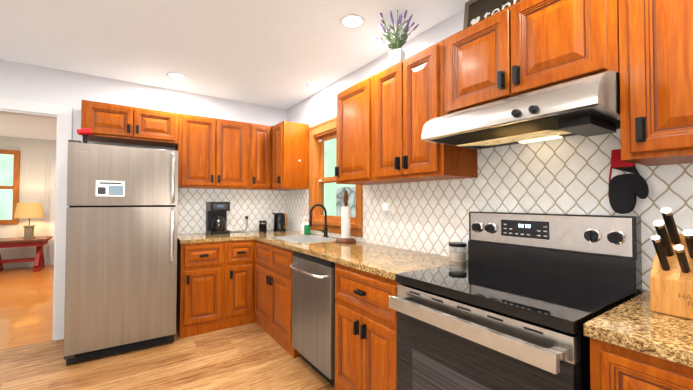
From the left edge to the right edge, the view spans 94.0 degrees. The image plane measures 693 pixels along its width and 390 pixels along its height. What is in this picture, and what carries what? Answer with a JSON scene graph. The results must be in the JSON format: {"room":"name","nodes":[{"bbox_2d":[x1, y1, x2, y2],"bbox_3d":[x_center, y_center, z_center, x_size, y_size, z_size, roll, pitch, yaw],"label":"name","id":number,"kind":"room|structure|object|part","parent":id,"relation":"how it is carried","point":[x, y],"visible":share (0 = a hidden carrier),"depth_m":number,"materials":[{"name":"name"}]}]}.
{"room":"kitchen","nodes":[
{"label":"kitchen","id":0,"kind":"room"},
{"bbox_2d":[0,136,55,268],"bbox_3d":[-5.382,0.157,6.898,5.800,2.500,0.138,1,-1,-34],"label":"wall","id":1,"kind":"structure","parent":0,"point":[37,156],"depth_m":6.31,"materials":[{"name":"white paint"}]},
{"bbox_2d":[0,149,19,223],"bbox_3d":[-6.731,-0.157,5.893,1.090,1.400,0.040,1,-1,-34],"label":"living room window","id":2,"kind":"structure","parent":1,"relation":"in","point":[9,177],"depth_m":6.13,"materials":[{"name":"brown wood"}]},
{"bbox_2d":[49,159,55,264],"bbox_3d":[-5.471,0.343,6.706,1.020,2.120,0.069,1,-1,-34],"label":"room door","id":3,"kind":"structure","parent":1,"relation":"in","point":[52,209],"depth_m":6.45,"materials":[{"name":"white"}]},
{"bbox_2d":[0,59,286,233],"bbox_3d":[-2.367,0.087,3.278,3.720,2.500,0.120,1,-1,-34],"label":"wall","id":4,"kind":"structure","parent":0,"point":[26,82],"depth_m":3.23,"materials":[{"name":"white paint"}]},
{"bbox_2d":[0,97,72,340],"bbox_3d":[-3.113,0.242,2.764,1.162,2.165,0.156,1,-1,-34],"label":"door frame","id":5,"kind":"structure","parent":4,"relation":"attached to","point":[62,114],"depth_m":2.99,"materials":[{"name":"white"}]},
{"bbox_2d":[81,100,177,147],"bbox_3d":[-2.101,-0.680,3.178,0.765,0.310,0.366,1,-1,-34],"label":"upper cabinet","id":6,"kind":"object","parent":4,"relation":"attached to","point":[112,123],"visible":0.94,"depth_m":3.05,"materials":[{"name":"brown wood"}]},
{"bbox_2d":[175,113,248,188],"bbox_3d":[-1.488,-0.450,3.594,0.715,0.750,0.366,1,-1,-34],"label":"upper cabinet","id":7,"kind":"object","parent":4,"relation":"attached to","point":[213,153],"visible":0.98,"depth_m":3.45,"materials":[{"name":"brown wood"}]},
{"bbox_2d":[176,188,285,233],"bbox_3d":[-1.361,0.184,3.885,1.346,0.504,0.011,1,-1,-34],"label":"tile backsplash","id":8,"kind":"structure","parent":4,"relation":"attached to","point":[260,205],"depth_m":3.88,"materials":[{"name":"white tile"}]},
{"bbox_2d":[244,211,248,219],"bbox_3d":[-1.222,0.251,3.958,0.070,0.115,0.022,1,-1,-34],"label":"electrical outlet","id":9,"kind":"object","parent":8,"relation":"attached to","point":[246,215],"visible":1,"depth_m":3.96,"materials":[{"name":"white plastic"}]},
{"bbox_2d":[242,123,270,189],"bbox_3d":[-1.080,-0.444,3.873,0.268,0.750,0.366,1,-1,-34],"label":"upper cabinet","id":10,"kind":"object","parent":4,"relation":"attached to","point":[259,166],"visible":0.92,"depth_m":3.74,"materials":[{"name":"brown wood"}]},
{"bbox_2d":[0,265,334,389],"bbox_3d":[-2.557,1.350,2.747,5.800,0.050,10.140,1,-1,-34],"label":"floor","id":11,"kind":"structure","parent":0,"point":[253,356],"depth_m":2.58,"materials":[{"name":"wood"}]},
{"bbox_2d":[0,236,52,271],"bbox_3d":[-5.987,1.093,5.893,0.850,0.585,0.600,1,-1,-34],"label":"table","id":12,"kind":"object","parent":11,"relation":"on","point":[38,259],"visible":0.98,"depth_m":5.85,"materials":[{"name":"brown wood"}]},
{"bbox_2d":[14,203,43,238],"bbox_3d":[-5.886,0.472,5.999,0.410,0.660,0.410,1,-1,-34],"label":"lamp","id":13,"kind":"object","parent":12,"relation":"on","point":[29,210],"visible":1,"depth_m":5.91,"materials":[{"name":"beige fabric"}]},
{"bbox_2d":[64,140,177,364],"bbox_3d":[-2.007,0.456,2.940,0.760,1.748,0.772,1,-1,-34],"label":"refrigerator","id":14,"kind":"object","parent":11,"relation":"on","point":[121,276],"visible":1,"depth_m":2.66,"materials":[{"name":"grey metal"}]},
{"bbox_2d":[77,128,91,142],"bbox_3d":[-2.270,-0.504,2.800,0.104,0.165,0.087,1,-1,-34],"label":"flashlight","id":15,"kind":"object","parent":14,"relation":"on","point":[85,132],"visible":0.73,"depth_m":2.79,"materials":[{"name":"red plastic"}]},
{"bbox_2d":[96,180,124,196],"bbox_3d":[-1.918,-0.052,2.627,0.190,0.128,0.002,1,-1,-34],"label":"sign","id":16,"kind":"object","parent":14,"relation":"attached to","point":[110,188],"visible":1,"depth_m":2.63,"materials":[{"name":"white paper"}]},
{"bbox_3d":[-1.535,0.114,2.850,0.033,0.982,0.080,1,-1,-34],"label":"handle","id":17,"kind":"part","parent":14,"relation":"part of","materials":[{"name":"silver metal"}]},
{"bbox_2d":[176,241,224,337],"bbox_3d":[-1.543,0.902,3.353,0.395,0.876,0.656,1,-1,-34],"label":"base cabinet","id":18,"kind":"object","parent":11,"relation":"on","point":[200,290],"visible":0.92,"depth_m":3.10,"materials":[{"name":"brown wood"}]},
{"bbox_2d":[177,231,252,243],"bbox_3d":[-1.434,0.447,3.447,0.690,0.038,0.640,1,-1,-34],"label":"countertop","id":19,"kind":"structure","parent":18,"relation":"on","point":[237,235],"depth_m":3.29,"materials":[{"name":"stone"}]},
{"bbox_2d":[206,202,229,234],"bbox_3d":[-1.427,0.253,3.597,0.205,0.355,0.291,1,-1,-34],"label":"coffee maker","id":20,"kind":"object","parent":19,"relation":"on","point":[216,218],"visible":1,"depth_m":3.54,"materials":[{"name":"black plastic"}]},
{"bbox_2d":[224,239,255,328],"bbox_3d":[-1.248,0.907,3.555,0.316,0.876,0.656,1,-1,-34],"label":"base cabinet","id":21,"kind":"object","parent":11,"relation":"on","point":[239,288],"visible":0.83,"depth_m":3.31,"materials":[{"name":"brown wood"}]},
{"bbox_2d":[255,240,292,323],"bbox_3d":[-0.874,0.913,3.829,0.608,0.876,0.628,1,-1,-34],"label":"base cabinet","id":22,"kind":"object","parent":11,"relation":"on","point":[273,294],"depth_m":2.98,"materials":[{"name":"brown wood"}]},
{"bbox_2d":[245,229,467,279],"bbox_3d":[-0.272,0.438,2.932,0.644,0.038,2.804,1,-1,-34],"label":"countertop","id":23,"kind":"structure","parent":22,"relation":"on","point":[388,262],"depth_m":2.20,"materials":[{"name":"stone"}]},
{"bbox_2d":[259,220,266,230],"bbox_3d":[-1.019,0.375,3.942,0.092,0.128,0.091,1,-1,-34],"label":"grinder","id":24,"kind":"object","parent":23,"relation":"on","point":[262,225],"visible":1,"depth_m":3.91,"materials":[{"name":"black plastic"}]},
{"bbox_2d":[272,213,287,230],"bbox_3d":[-0.818,0.329,3.993,0.156,0.223,0.200,1,-1,-34],"label":"kettle","id":25,"kind":"object","parent":23,"relation":"on","point":[280,224],"visible":1,"depth_m":3.95,"materials":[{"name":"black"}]},
{"bbox_2d":[300,218,304,233],"bbox_3d":[-0.481,0.343,3.626,0.080,0.180,0.068,1,-1,-34],"label":"soap bottle","id":26,"kind":"object","parent":23,"relation":"on","point":[302,227],"visible":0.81,"depth_m":3.60,"materials":[{"name":"white plastic"}]},
{"bbox_2d":[273,235,335,243],"bbox_3d":[-0.400,0.518,3.114,0.434,0.198,0.604,1,-1,-34],"label":"sink","id":27,"kind":"object","parent":23,"relation":"in","point":[299,239],"visible":0.27,"depth_m":3.33,"materials":[{"name":"silver metal"}]},
{"bbox_2d":[303,217,309,234],"bbox_3d":[-0.439,0.337,3.552,0.076,0.190,0.060,1,-1,-34],"label":"soap bottle","id":28,"kind":"object","parent":23,"relation":"on","point":[306,229],"visible":0.94,"depth_m":3.53,"materials":[{"name":"green plastic"}]},
{"bbox_2d":[309,204,327,236],"bbox_3d":[-0.300,0.258,3.253,0.215,0.335,0.144,1,-1,-34],"label":"faucet","id":29,"kind":"object","parent":23,"relation":"on","point":[325,231],"visible":0.98,"depth_m":3.24,"materials":[{"name":"black metal"}]},
{"bbox_2d":[335,190,355,242],"bbox_3d":[-0.005,0.188,2.882,0.188,0.460,0.188,1,-1,-34],"label":"paper towel holder","id":30,"kind":"object","parent":23,"relation":"on","point":[345,224],"visible":1,"depth_m":2.85,"materials":[{"name":"white paper"}]},
{"bbox_2d":[289,251,334,386],"bbox_3d":[-0.060,0.890,2.513,0.654,0.869,0.592,1,-1,-34],"label":"dishwasher","id":31,"kind":"object","parent":11,"relation":"on","point":[313,311],"visible":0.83,"depth_m":2.30,"materials":[{"name":"silver metal"}]},
{"bbox_3d":[-0.299,0.553,2.356,0.073,0.029,0.531,1,-1,-34],"label":"handle","id":32,"kind":"part","parent":31,"relation":"part of","materials":[{"name":"silver metal"}]},
{"bbox_2d":[335,263,399,389],"bbox_3d":[0.333,0.877,2.026,0.656,0.876,0.636,1,-1,-34],"label":"base cabinet","id":33,"kind":"object","parent":11,"relation":"on","point":[365,337],"visible":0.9,"depth_m":1.84,"materials":[{"name":"brown wood"}]},
{"bbox_2d":[389,211,641,389],"bbox_3d":[0.696,0.695,1.423,0.717,1.216,0.759,1,-1,-34],"label":"range","id":34,"kind":"object","parent":11,"relation":"on","point":[516,301],"visible":1,"depth_m":1.32,"materials":[{"name":"black metal"}]},
{"bbox_2d":[449,242,466,261],"bbox_3d":[0.677,0.346,1.971,0.104,0.108,0.104,1,-1,-34],"label":"candle jar","id":35,"kind":"object","parent":34,"relation":"on","point":[457,256],"visible":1,"depth_m":1.93,"materials":[{"name":"beige glass"}]},
{"bbox_3d":[0.718,0.263,1.446,0.531,0.238,0.697,1,-1,-34],"label":"knob","id":36,"kind":"part","parent":34,"relation":"part of","materials":[{"name":"grey"}]},
{"bbox_2d":[590,338,692,389],"bbox_3d":[1.155,0.854,0.827,0.656,0.876,0.700,1,-1,-34],"label":"base cabinet","id":37,"kind":"object","parent":11,"relation":"on","point":[614,367],"visible":0.58,"depth_m":0.88,"materials":[{"name":"brown wood"}]},
{"bbox_2d":[583,291,692,367],"bbox_3d":[1.165,0.397,0.841,0.636,0.038,0.717,1,-1,-34],"label":"countertop","id":38,"kind":"structure","parent":37,"relation":"on","point":[636,323],"depth_m":0.92,"materials":[{"name":"stone"}]},
{"bbox_2d":[650,207,692,319],"bbox_3d":[1.120,0.210,1.003,0.327,0.342,0.242,1,-1,-34],"label":"knife block","id":39,"kind":"object","parent":38,"relation":"on","point":[671,283],"visible":1,"depth_m":1.02,"materials":[{"name":"brown wood"}]},
{"bbox_3d":[1.077,0.141,0.961,0.206,0.205,0.220,1,-1,-34],"label":"handle","id":40,"kind":"part","parent":39,"relation":"part of","materials":[{"name":"black plastic"}]},
{"bbox_2d":[0,0,468,139],"bbox_3d":[-2.552,-1.214,2.801,5.800,0.080,10.140,1,-1,-34],"label":"ceiling","id":41,"kind":"structure","parent":0,"point":[277,53],"depth_m":2.48,"materials":[{"name":"white paint"}]},
{"bbox_2d":[166,72,186,79],"bbox_3d":[-1.664,-1.163,3.167,0.178,0.004,0.178,1,-2,-43],"label":"recessed light","id":42,"kind":"object","parent":41,"relation":"in","point":[177,76],"depth_m":3.17,"materials":[{"name":"white"}]},
{"bbox_2d":[306,81,323,87],"bbox_3d":[-0.329,-1.156,3.378,0.178,0.004,0.178,1,-2,-43],"label":"recessed light","id":43,"kind":"object","parent":41,"relation":"in","point":[315,84],"depth_m":3.38,"materials":[{"name":"white"}]},
{"bbox_2d":[339,14,365,28],"bbox_3d":[0.041,-1.180,2.201,0.178,0.004,0.178,1,-2,-43],"label":"recessed light","id":44,"kind":"object","parent":41,"relation":"in","point":[352,21],"depth_m":2.20,"materials":[{"name":"white plastic"}]},
{"bbox_2d":[287,9,687,292],"bbox_3d":[0.721,0.069,2.170,0.120,2.500,5.440,1,-1,-34],"label":"wall","id":45,"kind":"structure","parent":0,"point":[320,106],"depth_m":3.01,"materials":[{"name":"white paint"}]},
{"bbox_2d":[267,121,308,190],"bbox_3d":[-0.766,-0.442,3.918,0.366,0.750,0.648,1,-1,-34],"label":"upper cabinet","id":46,"kind":"object","parent":45,"relation":"attached to","point":[289,148],"visible":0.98,"depth_m":3.67,"materials":[{"name":"brown wood"}]},
{"bbox_2d":[306,117,362,236],"bbox_3d":[-0.107,-0.198,3.335,0.174,1.170,1.020,1,-1,-34],"label":"window","id":47,"kind":"structure","parent":45,"relation":"in","point":[320,133],"depth_m":3.58,"materials":[{"name":"brown wood"}]},
{"bbox_2d":[335,75,404,184],"bbox_3d":[0.166,-0.469,2.558,0.366,0.750,0.490,1,-1,-34],"label":"upper cabinet","id":48,"kind":"object","parent":45,"relation":"attached to","point":[355,139],"visible":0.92,"depth_m":2.44,"materials":[{"name":"brown wood"}]},
{"bbox_2d":[374,40,477,181],"bbox_3d":[0.476,-0.478,2.106,0.366,0.750,0.600,1,-1,-34],"label":"upper cabinet","id":49,"kind":"object","parent":45,"relation":"attached to","point":[408,98],"visible":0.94,"depth_m":1.96,"materials":[{"name":"brown wood"}]},
{"bbox_2d":[372,10,418,65],"bbox_3d":[0.337,-1.058,2.161,0.294,0.411,0.302,1,-1,-34],"label":"potted plant","id":50,"kind":"object","parent":49,"relation":"on","point":[397,53],"visible":0.96,"depth_m":2.12,"materials":[{"name":"white"}]},
{"bbox_2d":[286,129,692,290],"bbox_3d":[0.415,0.001,2.499,0.011,0.820,4.286,1,-1,-34],"label":"tile backsplash","id":51,"kind":"structure","parent":45,"relation":"attached to","point":[567,175],"depth_m":1.74,"materials":[{"name":"white tile"}]},
{"bbox_2d":[382,203,389,222],"bbox_3d":[0.309,0.142,2.601,0.044,0.160,0.070,1,-1,-34],"label":"electrical outlet","id":52,"kind":"object","parent":51,"relation":"attached to","point":[386,211],"visible":0.92,"depth_m":2.59,"materials":[{"name":"white plastic"}]},
{"bbox_2d":[608,141,648,213],"bbox_3d":[1.152,-0.080,1.328,0.032,0.314,0.126,1,-1,-34],"label":"oven mitt","id":53,"kind":"object","parent":51,"relation":"hanging from","point":[625,191],"visible":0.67,"depth_m":1.32,"materials":[{"name":"black fabric"}]},
{"bbox_2d":[444,0,619,114],"bbox_3d":[0.863,-0.646,1.545,0.366,0.435,0.762,1,-1,-34],"label":"upper cabinet","id":54,"kind":"object","parent":45,"relation":"attached to","point":[521,47],"visible":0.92,"depth_m":1.39,"materials":[{"name":"brown wood"}]},
{"bbox_2d":[463,0,520,29],"bbox_3d":[0.887,-1.012,1.682,0.060,0.301,0.628,1,-1,-34],"label":"sign board","id":55,"kind":"object","parent":54,"relation":"on","point":[476,11],"visible":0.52,"depth_m":1.85,"materials":[{"name":"black wood"}]},
{"bbox_2d":[421,71,620,149],"bbox_3d":[0.792,-0.334,1.488,0.516,0.189,0.753,1,-1,-34],"label":"range hood","id":56,"kind":"object","parent":54,"relation":"attached to","point":[587,106],"visible":0.98,"depth_m":1.27,"materials":[{"name":"silver metal"}]},
{"bbox_3d":[0.780,-0.284,1.477,0.485,0.089,0.690,1,-1,-34],"label":"filter panel","id":57,"kind":"part","parent":56,"relation":"part of","materials":[{"name":"black"}]},
{"bbox_2d":[618,0,692,165],"bbox_3d":[1.250,-0.500,0.977,0.366,0.750,0.600,1,-1,-34],"label":"upper cabinet","id":58,"kind":"object","parent":45,"relation":"attached to","point":[656,74],"visible":1,"depth_m":1.06,"materials":[{"name":"brown wood"}]},
{"label":"outside","id":59,"kind":"structure","parent":0,"visible":0},
{"bbox_2d":[324,138,355,216],"bbox_3d":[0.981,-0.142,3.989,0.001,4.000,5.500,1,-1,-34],"label":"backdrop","id":60,"kind":"structure","parent":59,"point":[336,197],"depth_m":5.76,"materials":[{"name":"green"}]}
]}

